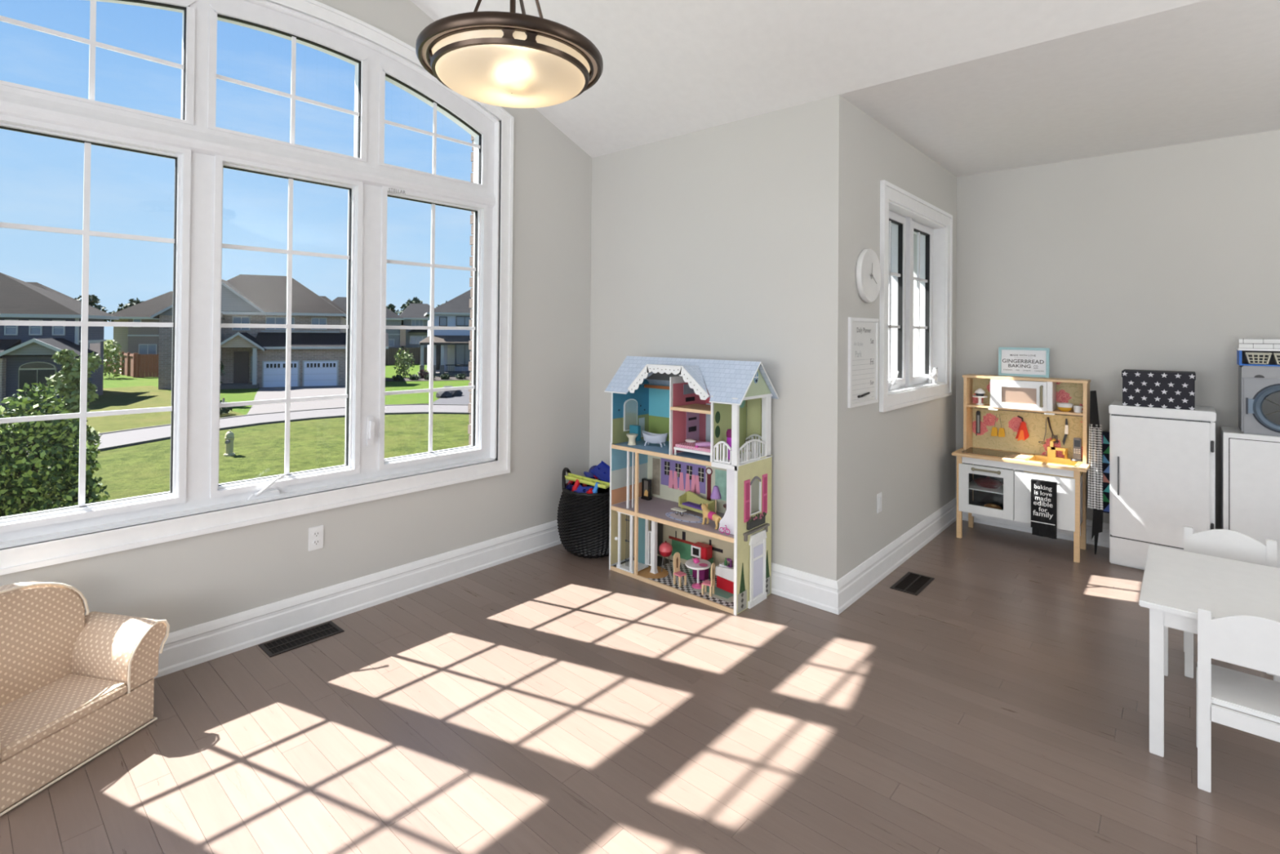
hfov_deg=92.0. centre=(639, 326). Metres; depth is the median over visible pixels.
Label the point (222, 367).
young tree
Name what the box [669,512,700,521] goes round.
print
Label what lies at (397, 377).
shrub
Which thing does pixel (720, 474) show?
print
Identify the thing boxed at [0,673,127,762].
seat cushion
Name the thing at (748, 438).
garden chair
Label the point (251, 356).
light
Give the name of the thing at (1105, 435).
bag
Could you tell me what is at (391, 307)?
tree
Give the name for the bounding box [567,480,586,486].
toy
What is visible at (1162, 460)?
fridge
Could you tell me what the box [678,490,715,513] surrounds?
sofa
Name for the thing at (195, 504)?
window
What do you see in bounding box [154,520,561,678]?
baseboard
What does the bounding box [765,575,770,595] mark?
planter
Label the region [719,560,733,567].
island countertop
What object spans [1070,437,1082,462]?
phone
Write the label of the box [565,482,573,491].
toy
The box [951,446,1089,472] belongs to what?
countertop
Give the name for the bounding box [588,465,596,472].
toy
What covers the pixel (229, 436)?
fire hydrant
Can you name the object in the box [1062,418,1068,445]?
knife
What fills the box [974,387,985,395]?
cupcake
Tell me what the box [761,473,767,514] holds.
shutter
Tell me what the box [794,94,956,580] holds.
wall
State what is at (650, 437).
bathtub
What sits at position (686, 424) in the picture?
print
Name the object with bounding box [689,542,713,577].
microwave
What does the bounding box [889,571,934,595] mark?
floor vent
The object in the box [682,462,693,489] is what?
print
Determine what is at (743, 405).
print
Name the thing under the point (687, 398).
print
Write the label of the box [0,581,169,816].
armchair
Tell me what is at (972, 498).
oven
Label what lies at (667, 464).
print
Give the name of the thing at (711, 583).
dining chair
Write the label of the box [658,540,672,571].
grill
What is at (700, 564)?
plate
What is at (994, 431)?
oven mitts
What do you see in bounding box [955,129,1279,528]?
wall
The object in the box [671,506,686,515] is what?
coffee table
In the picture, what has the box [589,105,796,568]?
wall
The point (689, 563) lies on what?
round table
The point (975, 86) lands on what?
ceiling
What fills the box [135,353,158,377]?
fence
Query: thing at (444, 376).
shrub
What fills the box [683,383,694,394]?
print
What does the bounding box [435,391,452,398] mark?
boulder
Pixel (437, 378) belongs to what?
planting bed
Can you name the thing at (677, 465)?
print
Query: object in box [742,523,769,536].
shelf
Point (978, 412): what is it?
spoon
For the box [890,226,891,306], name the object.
wall
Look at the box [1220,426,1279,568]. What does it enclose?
base cabinet
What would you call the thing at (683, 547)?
print
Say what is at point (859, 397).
marker
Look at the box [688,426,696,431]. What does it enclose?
print
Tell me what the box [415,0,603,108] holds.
pendant light
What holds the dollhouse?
on the floor
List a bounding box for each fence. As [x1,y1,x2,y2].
[105,351,136,377]
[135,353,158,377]
[385,346,427,364]
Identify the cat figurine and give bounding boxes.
[928,367,937,383]
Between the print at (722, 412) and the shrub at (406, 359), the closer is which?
the print at (722, 412)
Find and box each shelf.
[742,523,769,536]
[962,373,1090,383]
[966,403,1082,415]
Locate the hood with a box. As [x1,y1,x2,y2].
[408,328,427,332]
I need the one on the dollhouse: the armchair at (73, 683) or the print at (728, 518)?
the print at (728, 518)
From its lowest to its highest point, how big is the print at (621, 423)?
0.160 m
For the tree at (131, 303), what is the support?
on the lawn at (122, 380)
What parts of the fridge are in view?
handle, door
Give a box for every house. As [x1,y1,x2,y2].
[0,272,119,408]
[111,291,173,370]
[151,274,388,389]
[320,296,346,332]
[332,297,435,357]
[417,289,471,376]
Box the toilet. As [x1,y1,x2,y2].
[626,424,640,445]
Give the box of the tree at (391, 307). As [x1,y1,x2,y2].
[386,303,397,314]
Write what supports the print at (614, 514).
on the dollhouse
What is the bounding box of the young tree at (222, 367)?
[220,361,225,388]
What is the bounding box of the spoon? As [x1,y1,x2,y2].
[976,410,980,435]
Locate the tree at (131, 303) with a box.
[111,297,143,321]
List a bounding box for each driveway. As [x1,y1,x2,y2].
[246,385,345,414]
[432,389,470,404]
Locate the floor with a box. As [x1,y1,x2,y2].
[0,520,1279,853]
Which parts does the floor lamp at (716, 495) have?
lamp shade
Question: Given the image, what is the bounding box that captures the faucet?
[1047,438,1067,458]
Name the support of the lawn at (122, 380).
on the ground at (140, 469)
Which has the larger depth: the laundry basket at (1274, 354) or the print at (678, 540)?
the print at (678, 540)
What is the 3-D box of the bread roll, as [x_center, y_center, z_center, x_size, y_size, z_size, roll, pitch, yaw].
[2.593,1.328,4.545,0.120,0.051,0.080,0,-1,41]
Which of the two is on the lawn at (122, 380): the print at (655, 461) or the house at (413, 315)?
the house at (413, 315)
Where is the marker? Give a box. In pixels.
[857,395,871,399]
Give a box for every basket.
[556,467,609,558]
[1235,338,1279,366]
[1244,351,1271,364]
[1271,352,1279,364]
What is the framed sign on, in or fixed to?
on the toy kitchen at (1014, 463)
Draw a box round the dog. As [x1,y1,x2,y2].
[699,502,721,529]
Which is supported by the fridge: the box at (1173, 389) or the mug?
the box at (1173, 389)
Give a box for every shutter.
[743,479,750,522]
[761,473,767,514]
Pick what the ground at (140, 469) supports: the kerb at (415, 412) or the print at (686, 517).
the kerb at (415, 412)
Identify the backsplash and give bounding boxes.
[972,377,1083,459]
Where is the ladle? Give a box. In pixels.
[1038,417,1046,444]
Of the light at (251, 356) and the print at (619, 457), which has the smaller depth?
the print at (619, 457)
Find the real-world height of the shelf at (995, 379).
0.017 m
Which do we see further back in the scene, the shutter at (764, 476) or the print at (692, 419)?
the print at (692, 419)
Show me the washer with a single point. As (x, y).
(1259, 386)
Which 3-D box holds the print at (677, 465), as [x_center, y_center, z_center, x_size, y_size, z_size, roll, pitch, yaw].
[0.240,0.956,4.002,0.090,0.173,0.001,0,-1,41]
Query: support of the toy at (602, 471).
in the wicker basket at (583, 519)
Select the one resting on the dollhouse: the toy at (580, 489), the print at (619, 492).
the print at (619, 492)
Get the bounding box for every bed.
[385,375,469,381]
[673,440,710,455]
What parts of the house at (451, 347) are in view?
door, pane, panel, porch railing, pane, pane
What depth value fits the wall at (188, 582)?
3.84 m
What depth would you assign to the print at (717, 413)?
3.44 m
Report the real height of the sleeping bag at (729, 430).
0.170 m
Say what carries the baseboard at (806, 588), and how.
attached to the wall at (693, 234)
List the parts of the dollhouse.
roof trim, panel, post, panel, post, post, lift panel, gable panel, door post, panel, panel, bargeboard rail, panel, panel, panel, balcony post, railing, roof trim, panel, balcony post, railing, railing, gable panel, door, door panel, roof trim, balcony post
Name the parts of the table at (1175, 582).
leg, leg, apron rail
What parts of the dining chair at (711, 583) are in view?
leg, seat, leg, backrest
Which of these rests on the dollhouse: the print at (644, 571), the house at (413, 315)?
the print at (644, 571)
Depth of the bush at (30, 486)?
7.46 m
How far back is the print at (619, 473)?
4.00 m
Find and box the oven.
[958,462,1013,520]
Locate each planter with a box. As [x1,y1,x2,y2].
[737,589,746,613]
[746,511,766,529]
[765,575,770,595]
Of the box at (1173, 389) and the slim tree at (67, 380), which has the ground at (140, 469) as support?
the slim tree at (67, 380)
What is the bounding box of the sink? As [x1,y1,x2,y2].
[1023,453,1083,478]
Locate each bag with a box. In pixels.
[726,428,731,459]
[1102,431,1109,513]
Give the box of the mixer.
[726,557,733,567]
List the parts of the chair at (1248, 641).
leg, post, seat, seat rail, backrest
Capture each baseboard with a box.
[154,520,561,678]
[770,562,838,614]
[836,497,956,614]
[955,497,1109,547]
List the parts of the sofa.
armrest, seat, armrest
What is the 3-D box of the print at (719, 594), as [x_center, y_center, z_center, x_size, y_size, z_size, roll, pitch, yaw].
[0.448,1.515,3.533,0.260,0.001,0.150,0,-1,41]
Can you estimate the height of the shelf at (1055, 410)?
0.015 m
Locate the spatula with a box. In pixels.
[1046,417,1058,444]
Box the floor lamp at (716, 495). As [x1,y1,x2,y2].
[710,485,721,520]
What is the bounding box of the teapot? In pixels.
[692,557,700,563]
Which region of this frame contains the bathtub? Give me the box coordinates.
[641,431,668,447]
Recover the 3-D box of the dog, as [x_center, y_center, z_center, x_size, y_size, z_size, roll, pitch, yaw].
[0.402,1.073,3.504,0.044,0.117,0.182,1,-1,-37]
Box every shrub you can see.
[102,340,124,377]
[219,400,233,414]
[391,373,404,380]
[392,346,414,377]
[408,373,420,380]
[417,368,429,377]
[423,373,435,379]
[439,373,451,379]
[454,373,466,379]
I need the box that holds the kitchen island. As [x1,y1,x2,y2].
[715,560,733,594]
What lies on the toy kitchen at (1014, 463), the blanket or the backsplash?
the backsplash
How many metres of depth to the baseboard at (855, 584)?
3.91 m
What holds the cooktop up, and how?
in the toy kitchen at (1014, 463)
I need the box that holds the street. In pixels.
[26,404,468,455]
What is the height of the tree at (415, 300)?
12.382 m
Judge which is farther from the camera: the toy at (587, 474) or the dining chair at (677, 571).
the toy at (587, 474)
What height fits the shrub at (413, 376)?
0.769 m
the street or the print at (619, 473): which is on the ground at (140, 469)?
the street
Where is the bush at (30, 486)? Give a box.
[0,382,111,516]
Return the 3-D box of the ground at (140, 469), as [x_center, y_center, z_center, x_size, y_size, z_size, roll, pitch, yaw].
[-89.642,5.720,145.575,319.650,0.600,420.000,0,-1,41]
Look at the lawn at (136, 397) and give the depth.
37.86 m
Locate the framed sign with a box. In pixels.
[998,346,1049,377]
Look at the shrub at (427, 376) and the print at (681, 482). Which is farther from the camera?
the shrub at (427, 376)
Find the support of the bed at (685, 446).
on the dollhouse
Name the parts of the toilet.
bowl, tank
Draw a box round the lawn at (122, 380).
[7,355,470,431]
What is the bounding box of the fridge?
[1108,400,1216,569]
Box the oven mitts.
[991,413,1004,436]
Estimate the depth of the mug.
4.28 m
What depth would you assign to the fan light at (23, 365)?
37.80 m
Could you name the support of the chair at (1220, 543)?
on the floor
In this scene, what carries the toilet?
on the dollhouse
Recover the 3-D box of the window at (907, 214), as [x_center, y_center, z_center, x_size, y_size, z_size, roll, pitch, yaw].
[1.913,-0.179,4.402,0.187,1.422,1.480,0,-1,41]
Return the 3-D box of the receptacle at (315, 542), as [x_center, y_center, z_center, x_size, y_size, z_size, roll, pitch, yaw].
[-1.650,1.099,3.152,0.004,0.028,0.034,0,-1,41]
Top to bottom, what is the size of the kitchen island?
0.150 m
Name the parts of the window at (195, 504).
sash, sash, transom rail, crank handle, sash, sash, lock lever, sash, sash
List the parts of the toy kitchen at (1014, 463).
leg, hutch post, leg, microwave door, utensil rail, handle, cabinet door, leg, leg, hutch post, play apron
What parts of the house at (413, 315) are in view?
pane, pane, pane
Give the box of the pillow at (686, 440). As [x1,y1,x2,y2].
[684,439,696,442]
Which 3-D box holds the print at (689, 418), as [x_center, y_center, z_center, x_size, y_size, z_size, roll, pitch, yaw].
[0.319,0.558,3.749,0.001,0.015,0.080,0,-1,41]
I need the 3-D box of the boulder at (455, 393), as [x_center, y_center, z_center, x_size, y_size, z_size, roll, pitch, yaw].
[-14.058,4.961,45.949,1.491,1.088,1.541,0,-1,19]
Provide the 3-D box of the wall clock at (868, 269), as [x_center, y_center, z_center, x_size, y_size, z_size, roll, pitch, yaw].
[1.344,-0.299,3.622,0.043,0.314,0.314,0,-1,41]
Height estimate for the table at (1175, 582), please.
0.548 m
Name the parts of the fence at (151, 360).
post, rail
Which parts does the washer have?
knob, control panel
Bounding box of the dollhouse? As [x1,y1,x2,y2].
[604,355,778,615]
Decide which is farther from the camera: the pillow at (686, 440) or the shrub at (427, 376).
the shrub at (427, 376)
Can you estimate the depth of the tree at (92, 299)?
115.21 m
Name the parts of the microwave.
door glass, door frame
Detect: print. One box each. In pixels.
[610,509,634,564]
[611,448,647,471]
[611,462,647,489]
[611,482,641,505]
[612,413,648,444]
[613,383,648,418]
[637,564,668,578]
[638,417,644,437]
[644,489,648,496]
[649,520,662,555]
[652,457,660,495]
[660,457,671,485]
[664,461,670,475]
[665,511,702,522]
[668,470,699,493]
[668,535,693,544]
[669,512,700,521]
[671,459,682,488]
[671,539,691,559]
[672,382,706,453]
[675,462,680,477]
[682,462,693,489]
[682,531,685,540]
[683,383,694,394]
[685,396,694,401]
[685,411,699,440]
[686,465,692,479]
[688,417,696,420]
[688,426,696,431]
[693,463,706,493]
[693,584,733,602]
[697,466,703,482]
[703,585,733,598]
[711,546,723,552]
[713,400,746,459]
[715,411,719,437]
[715,469,726,501]
[719,469,734,534]
[739,400,745,408]
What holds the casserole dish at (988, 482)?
on the toy kitchen at (1014, 463)
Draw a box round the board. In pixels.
[847,317,879,408]
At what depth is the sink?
4.28 m
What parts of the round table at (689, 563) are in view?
stem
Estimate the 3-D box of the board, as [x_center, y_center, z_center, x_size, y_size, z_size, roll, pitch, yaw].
[1.305,0.203,3.592,0.025,0.504,0.418,0,-1,41]
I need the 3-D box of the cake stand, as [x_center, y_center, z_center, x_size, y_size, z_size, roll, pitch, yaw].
[2.593,0.562,4.718,0.104,0.068,0.104,0,-1,41]
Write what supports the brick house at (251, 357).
on the lawn at (122, 380)
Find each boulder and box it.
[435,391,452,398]
[442,385,462,396]
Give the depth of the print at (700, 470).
3.88 m
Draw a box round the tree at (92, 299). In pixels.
[74,294,112,321]
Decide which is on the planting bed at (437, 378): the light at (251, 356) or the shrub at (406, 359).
the shrub at (406, 359)
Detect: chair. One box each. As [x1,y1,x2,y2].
[672,551,686,586]
[701,562,715,596]
[740,438,751,457]
[1183,525,1279,681]
[1196,606,1279,792]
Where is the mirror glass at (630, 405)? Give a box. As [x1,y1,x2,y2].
[625,400,636,430]
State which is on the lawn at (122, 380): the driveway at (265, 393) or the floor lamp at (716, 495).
the driveway at (265, 393)
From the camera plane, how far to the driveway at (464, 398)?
43.25 m
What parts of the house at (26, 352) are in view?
pane, door, pane, barge trim, door, pane, corner trim, belt trim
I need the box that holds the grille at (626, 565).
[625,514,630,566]
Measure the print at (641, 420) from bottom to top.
0.130 m
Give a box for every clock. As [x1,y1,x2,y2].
[705,467,712,500]
[855,248,880,302]
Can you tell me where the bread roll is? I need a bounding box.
[983,503,1002,509]
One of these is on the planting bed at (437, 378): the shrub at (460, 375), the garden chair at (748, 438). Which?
the shrub at (460, 375)
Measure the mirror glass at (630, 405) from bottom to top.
0.191 m
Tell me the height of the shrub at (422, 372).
1.024 m
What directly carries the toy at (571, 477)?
in the wicker basket at (583, 519)
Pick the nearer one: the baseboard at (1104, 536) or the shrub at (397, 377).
the baseboard at (1104, 536)
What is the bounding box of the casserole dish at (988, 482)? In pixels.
[973,476,1003,488]
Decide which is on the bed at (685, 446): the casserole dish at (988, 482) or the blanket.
the blanket
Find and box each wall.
[0,0,591,633]
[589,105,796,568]
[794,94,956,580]
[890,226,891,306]
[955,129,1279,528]
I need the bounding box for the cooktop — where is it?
[961,447,1020,458]
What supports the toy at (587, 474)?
in the wicker basket at (583, 519)
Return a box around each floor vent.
[258,620,344,657]
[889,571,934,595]
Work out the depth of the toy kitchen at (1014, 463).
4.43 m
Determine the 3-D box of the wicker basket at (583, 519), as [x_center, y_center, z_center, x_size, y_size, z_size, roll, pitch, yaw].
[-0.320,1.254,4.241,0.494,0.553,0.494,1,-1,-13]
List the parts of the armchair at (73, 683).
backrest, armrest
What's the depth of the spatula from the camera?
4.45 m
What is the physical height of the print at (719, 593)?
0.001 m
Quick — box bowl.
[1056,402,1073,411]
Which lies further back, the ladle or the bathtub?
the ladle
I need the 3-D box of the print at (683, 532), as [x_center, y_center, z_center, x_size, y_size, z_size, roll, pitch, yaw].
[0.281,1.339,3.959,0.025,0.053,0.002,0,-1,41]
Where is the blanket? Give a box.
[695,441,710,447]
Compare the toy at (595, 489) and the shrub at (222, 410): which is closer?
the toy at (595, 489)
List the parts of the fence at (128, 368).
post, post, post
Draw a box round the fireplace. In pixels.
[640,478,652,500]
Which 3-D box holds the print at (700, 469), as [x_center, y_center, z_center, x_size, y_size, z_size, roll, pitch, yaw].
[0.383,0.929,3.876,0.044,0.087,0.001,0,-1,41]
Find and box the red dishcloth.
[1015,415,1029,440]
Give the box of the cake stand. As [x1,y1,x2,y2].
[972,395,987,404]
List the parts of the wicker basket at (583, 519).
handle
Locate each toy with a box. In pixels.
[564,472,609,488]
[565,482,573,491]
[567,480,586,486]
[571,478,580,491]
[573,484,597,493]
[583,471,595,479]
[586,488,593,493]
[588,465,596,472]
[590,460,609,482]
[592,481,599,493]
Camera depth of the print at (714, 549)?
3.79 m
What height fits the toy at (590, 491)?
0.076 m
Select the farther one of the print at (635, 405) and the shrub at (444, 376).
the shrub at (444, 376)
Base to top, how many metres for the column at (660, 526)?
0.350 m
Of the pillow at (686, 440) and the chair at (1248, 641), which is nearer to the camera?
the chair at (1248, 641)
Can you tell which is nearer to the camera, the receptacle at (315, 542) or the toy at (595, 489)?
the receptacle at (315, 542)
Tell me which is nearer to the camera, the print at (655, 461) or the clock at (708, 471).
the clock at (708, 471)
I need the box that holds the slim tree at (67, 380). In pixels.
[44,348,103,484]
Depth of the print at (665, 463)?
4.06 m
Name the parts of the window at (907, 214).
crank handle, sash, sash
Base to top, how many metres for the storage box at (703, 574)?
0.096 m
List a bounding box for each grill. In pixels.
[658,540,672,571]
[659,551,672,556]
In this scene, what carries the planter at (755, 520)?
on the dollhouse
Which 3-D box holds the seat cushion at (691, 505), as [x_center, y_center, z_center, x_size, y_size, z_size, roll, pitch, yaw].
[0.343,1.092,3.762,0.060,0.010,0.190,1,-1,-43]
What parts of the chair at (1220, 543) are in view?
post, leg, backrest, post, leg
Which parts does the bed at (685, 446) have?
bed frame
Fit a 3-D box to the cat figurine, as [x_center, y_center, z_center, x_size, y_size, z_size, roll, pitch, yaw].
[2.237,0.371,4.722,0.052,0.119,0.153,0,-1,41]
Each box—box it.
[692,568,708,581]
[1121,368,1195,409]
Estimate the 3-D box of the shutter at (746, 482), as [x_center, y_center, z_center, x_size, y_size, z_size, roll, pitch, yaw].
[0.583,0.947,3.362,0.006,0.225,0.054,0,-1,41]
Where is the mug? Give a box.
[1073,405,1083,413]
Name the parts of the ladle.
handle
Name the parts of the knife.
blade, handle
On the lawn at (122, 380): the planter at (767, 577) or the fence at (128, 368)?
the fence at (128, 368)
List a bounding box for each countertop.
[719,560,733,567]
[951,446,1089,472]
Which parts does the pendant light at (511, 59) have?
rod, lamp shade, stem, rod, rod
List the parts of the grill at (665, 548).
lid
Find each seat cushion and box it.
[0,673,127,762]
[681,501,702,510]
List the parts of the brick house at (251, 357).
barge trim, pane, door, barge trim, barge trim, pane, garage door frame, door panel, door panel, door panel, door panel, pane, door panel, garage door frame, door panel, door panel, door panel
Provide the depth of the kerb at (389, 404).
35.08 m
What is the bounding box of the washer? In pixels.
[1238,365,1279,436]
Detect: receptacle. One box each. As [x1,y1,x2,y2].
[312,530,319,537]
[312,539,319,545]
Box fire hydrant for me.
[223,430,235,456]
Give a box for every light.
[20,362,53,368]
[250,355,252,381]
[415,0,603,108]
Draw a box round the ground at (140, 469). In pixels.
[4,339,470,509]
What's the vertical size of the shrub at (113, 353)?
3.816 m
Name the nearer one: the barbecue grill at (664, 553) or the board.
the board
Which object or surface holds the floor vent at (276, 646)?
in the floor
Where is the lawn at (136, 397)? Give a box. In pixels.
[0,385,243,433]
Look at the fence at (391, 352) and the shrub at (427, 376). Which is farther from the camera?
the fence at (391, 352)
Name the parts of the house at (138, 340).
pane, belt trim, pane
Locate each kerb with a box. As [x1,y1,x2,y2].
[47,404,468,440]
[97,411,470,451]
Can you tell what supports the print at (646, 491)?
on the fireplace
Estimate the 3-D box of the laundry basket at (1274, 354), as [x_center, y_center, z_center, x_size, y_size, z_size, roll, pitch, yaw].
[3.826,0.191,3.660,0.112,0.068,0.106,0,-1,41]
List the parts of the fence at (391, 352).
post, rail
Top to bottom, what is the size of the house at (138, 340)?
9.400 m
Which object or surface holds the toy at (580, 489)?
in the wicker basket at (583, 519)
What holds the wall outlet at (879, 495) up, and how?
attached to the wall at (845, 457)
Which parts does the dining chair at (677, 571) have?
leg, backrest, seat, leg, leg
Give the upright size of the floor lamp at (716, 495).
0.200 m
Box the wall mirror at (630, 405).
[623,398,637,431]
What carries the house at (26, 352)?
on the lawn at (122, 380)
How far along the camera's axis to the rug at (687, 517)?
3.67 m
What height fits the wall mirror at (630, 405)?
0.205 m
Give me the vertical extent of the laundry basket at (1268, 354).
0.068 m
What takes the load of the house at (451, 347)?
on the lawn at (122, 380)
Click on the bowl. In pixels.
(1063, 406)
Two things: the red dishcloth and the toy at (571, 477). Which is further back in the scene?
the red dishcloth
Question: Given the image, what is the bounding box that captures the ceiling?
[410,0,1279,177]
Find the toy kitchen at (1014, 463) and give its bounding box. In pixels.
[951,373,1103,562]
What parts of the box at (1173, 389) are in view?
lid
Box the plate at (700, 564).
[698,563,707,566]
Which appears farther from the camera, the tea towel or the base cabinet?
the tea towel
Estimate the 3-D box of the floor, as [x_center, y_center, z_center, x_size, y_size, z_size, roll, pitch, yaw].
[0.782,1.575,0.947,6.620,0.120,8.599,0,-1,41]
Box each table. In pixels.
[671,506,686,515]
[684,558,711,588]
[1138,544,1279,756]
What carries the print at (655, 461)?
on the dollhouse
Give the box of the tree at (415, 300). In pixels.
[395,297,422,315]
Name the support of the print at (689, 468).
attached to the dollhouse
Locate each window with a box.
[0,0,514,575]
[879,180,952,412]
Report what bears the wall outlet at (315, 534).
attached to the wall at (188, 582)
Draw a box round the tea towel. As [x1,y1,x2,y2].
[1031,478,1057,538]
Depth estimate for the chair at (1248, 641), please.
2.03 m
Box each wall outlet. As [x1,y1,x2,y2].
[308,524,323,551]
[876,492,881,513]

